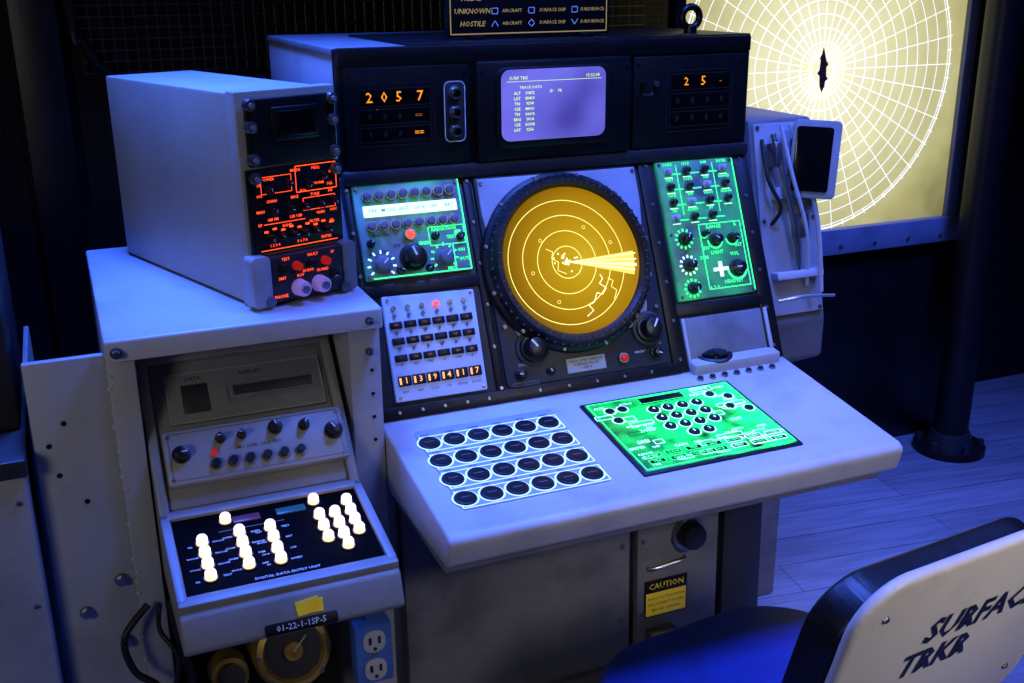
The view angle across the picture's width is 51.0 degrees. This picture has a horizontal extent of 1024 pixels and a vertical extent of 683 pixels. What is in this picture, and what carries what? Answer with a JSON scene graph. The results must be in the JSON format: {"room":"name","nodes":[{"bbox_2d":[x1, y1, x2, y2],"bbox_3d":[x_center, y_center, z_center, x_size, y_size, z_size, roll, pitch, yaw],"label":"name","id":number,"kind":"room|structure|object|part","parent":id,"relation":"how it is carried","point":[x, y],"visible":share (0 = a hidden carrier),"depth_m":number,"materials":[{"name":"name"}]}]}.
{"room":"control room","nodes":[
{"label":"control room","id":0,"kind":"room"},
{"bbox_2d":[0,0,1023,381],"bbox_3d":[-0.118,-0.938,3.495,7.500,2.980,0.100,-8,20,-21],"label":"wall","id":1,"kind":"structure","parent":0,"point":[1001,351],"depth_m":3.13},
{"bbox_2d":[6,0,99,357],"bbox_3d":[-1.290,-0.443,3.044,0.120,1.001,0.064,-8,20,-21],"label":"support pole","id":2,"kind":"object","parent":1,"relation":"in","point":[35,37],"depth_m":3.00,"materials":[{"name":"black metal"}]},
{"bbox_2d":[61,0,444,75],"bbox_3d":[-0.722,-0.903,3.145,1.088,0.200,0.064,-8,20,-21],"label":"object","id":3,"kind":"object","parent":1,"relation":"in","point":[74,37],"depth_m":3.06,"materials":[{"name":"black metal"}]},
{"bbox_2d":[210,373,1023,682],"bbox_3d":[0.733,1.144,2.103,7.500,0.100,4.400,-8,20,-21],"label":"floor","id":4,"kind":"structure","parent":0,"point":[825,535],"depth_m":3.64,"materials":[{"name":"blue wood"}]},
{"bbox_2d":[0,379,72,682],"bbox_3d":[-1.230,0.603,2.167,0.592,0.925,0.570,-8,20,-21],"label":"base cabinet","id":5,"kind":"object","parent":4,"relation":"on","point":[33,647],"visible":0.76,"depth_m":1.97,"materials":[{"name":"grey metal"}]},
{"bbox_2d":[0,229,21,430],"bbox_3d":[-1.210,-0.021,2.028,0.474,0.345,0.388,-8,20,-21],"label":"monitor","id":6,"kind":"object","parent":5,"relation":"on","point":[10,353],"visible":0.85,"depth_m":2.00,"materials":[{"name":"black"}]},
{"bbox_2d":[120,599,197,682],"bbox_3d":[-0.679,0.781,2.137,0.133,0.576,0.070,-14,23,-34],"label":"power cables","id":7,"kind":"object","parent":4,"relation":"on","point":[187,661],"visible":0.91,"depth_m":2.07,"materials":[{"name":"black rubber"}]},
{"bbox_2d":[21,247,396,682],"bbox_3d":[-0.686,0.399,2.456,0.649,1.116,0.770,-8,20,-21],"label":"equipment rack","id":8,"kind":"object","parent":4,"relation":"on","point":[84,411],"visible":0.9,"depth_m":2.05,"materials":[{"name":"grey metal"}]},
{"bbox_2d":[106,70,357,308],"bbox_3d":[-0.604,-0.344,2.268,0.232,0.409,0.662,-16,24,-39],"label":"equipment box","id":9,"kind":"object","parent":8,"relation":"on","point":[229,184],"visible":1,"depth_m":2.10,"materials":[{"name":"grey paint"}]},
{"bbox_3d":[-0.406,-0.271,2.055,0.232,0.392,0.062,-16,24,-39],"label":"panel","id":10,"kind":"part","parent":9,"relation":"part of","materials":[{"name":"black plastic"}]},
{"bbox_2d":[135,335,404,656],"bbox_3d":[-0.524,0.219,2.140,0.380,0.415,0.825,-8,20,-21],"label":"terminal","id":11,"kind":"object","parent":8,"relation":"attached to","point":[267,526],"visible":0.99,"depth_m":2.01,"materials":[{"name":"grey paint"}]},
{"bbox_2d":[349,611,393,682],"bbox_3d":[-0.299,0.570,2.259,0.080,0.323,0.058,-8,20,-21],"label":"outlet box","id":12,"kind":"object","parent":8,"relation":"attached to","point":[370,635],"visible":0.89,"depth_m":2.27,"materials":[{"name":"blue paint"}]},
{"bbox_2d":[207,625,330,682],"bbox_3d":[-0.530,0.786,2.378,0.262,0.429,0.176,-8,20,-21],"label":"pressure gauge","id":13,"kind":"object","parent":4,"relation":"on","point":[302,656],"visible":0.7,"depth_m":2.30,"materials":[{"name":"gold metal"}]},
{"bbox_2d":[267,26,902,682],"bbox_3d":[0.093,0.077,2.649,1.010,1.589,1.352,-8,20,-21],"label":"console","id":14,"kind":"object","parent":4,"relation":"on","point":[593,406],"visible":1,"depth_m":2.36,"materials":[{"name":"grey paint"}]},
{"bbox_3d":[-0.207,-0.243,2.284,0.238,0.204,0.044,-8,-4,-21],"label":"iff control panel","id":15,"kind":"part","parent":14,"relation":"part of","materials":[{"name":"grey"}]},
{"bbox_3d":[-0.163,0.005,2.282,0.209,0.226,0.020,-8,-4,-21],"label":"numeric keyset panel","id":16,"kind":"part","parent":14,"relation":"part of","materials":[{"name":"silver metal"}]},
{"bbox_2d":[444,0,608,39],"bbox_3d":[0.038,-0.758,2.423,0.400,0.140,0.060,-8,20,-21],"label":"sign","id":17,"kind":"object","parent":14,"relation":"on","point":[466,19],"visible":1,"depth_m":2.42,"materials":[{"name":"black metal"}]},
{"bbox_3d":[0.143,-0.151,2.437,1.006,0.485,0.242,-8,20,-21],"label":"sloped panel","id":18,"kind":"part","parent":14,"relation":"part of","materials":[{"name":"silver metal"}]},
{"bbox_2d":[384,356,902,572],"bbox_3d":[0.263,0.225,2.275,1.010,0.153,0.481,-8,20,-21],"label":"shelf","id":19,"kind":"object","parent":14,"relation":"attached to","point":[485,480],"depth_m":2.17,"materials":[{"name":"grey metal"}]},
{"bbox_2d":[679,3,702,32],"bbox_3d":[0.432,-0.781,2.591,0.065,0.068,0.032,-8,20,-21],"label":"ring","id":20,"kind":"object","parent":14,"relation":"on","point":[688,28],"visible":1,"depth_m":2.58,"materials":[{"name":"black metal"}]},
{"bbox_3d":[0.464,-0.272,2.545,0.212,0.333,0.038,-8,-4,-21],"label":"track control panel","id":21,"kind":"part","parent":14,"relation":"part of","materials":[{"name":"grey"}]},
{"bbox_2d":[680,307,779,375],"bbox_3d":[0.511,-0.004,2.546,0.238,0.123,0.105,-8,20,-21],"label":"tray","id":22,"kind":"object","parent":14,"relation":"on","point":[717,341],"depth_m":2.53,"materials":[{"name":"grey paint"}]},
{"bbox_2d":[744,106,842,595],"bbox_3d":[0.665,0.076,2.957,0.222,1.384,0.436,-8,20,-21],"label":"equipment cabinet","id":23,"kind":"object","parent":4,"relation":"on","point":[793,159],"visible":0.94,"depth_m":2.68,"materials":[{"name":"grey metal"}]},
{"bbox_2d":[787,119,842,199],"bbox_3d":[0.750,-0.455,2.670,0.123,0.195,0.091,4,19,13],"label":"monitor","id":24,"kind":"object","parent":23,"relation":"on","point":[813,146],"depth_m":2.64,"materials":[{"name":"grey paint"}]},
{"bbox_2d":[599,517,1023,682],"bbox_3d":[0.567,0.659,2.072,0.745,0.842,0.627,-8,20,-21],"label":"chair","id":25,"kind":"object","parent":4,"relation":"on","point":[950,609],"visible":1,"depth_m":1.80,"materials":[{"name":"metal"}]},
{"bbox_3d":[0.499,0.731,2.092,0.616,0.105,0.580,-8,20,-21],"label":"seat","id":26,"kind":"part","parent":25,"relation":"part of","materials":[{"name":"blue fabric"}]},
{"bbox_2d":[781,517,1023,682],"bbox_3d":[0.703,0.530,1.895,0.530,0.420,0.176,-10,21,-27],"label":"chair back","id":27,"kind":"object","parent":25,"relation":"on","point":[972,631],"depth_m":1.77,"materials":[{"name":"white plastic"}]},
{"bbox_2d":[668,0,980,436],"bbox_3d":[1.094,-0.619,3.701,1.300,2.220,0.086,-8,20,-21],"label":"board","id":28,"kind":"object","parent":4,"relation":"on","point":[896,75],"visible":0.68,"depth_m":3.79,"materials":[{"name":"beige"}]},
{"bbox_3d":[1.056,-1.009,3.554,1.155,1.305,0.012,-8,20,-21],"label":"lit panel","id":29,"kind":"part","parent":28,"relation":"part of","materials":[{"name":"yellow"}]},
{"bbox_2d":[912,0,1023,462],"bbox_3d":[1.653,-0.964,3.644,0.260,2.900,0.260,-8,20,-21],"label":"support pole","id":30,"kind":"object","parent":4,"relation":"on","point":[949,439],"visible":1,"depth_m":3.79,"materials":[{"name":"black metal"}]}
]}

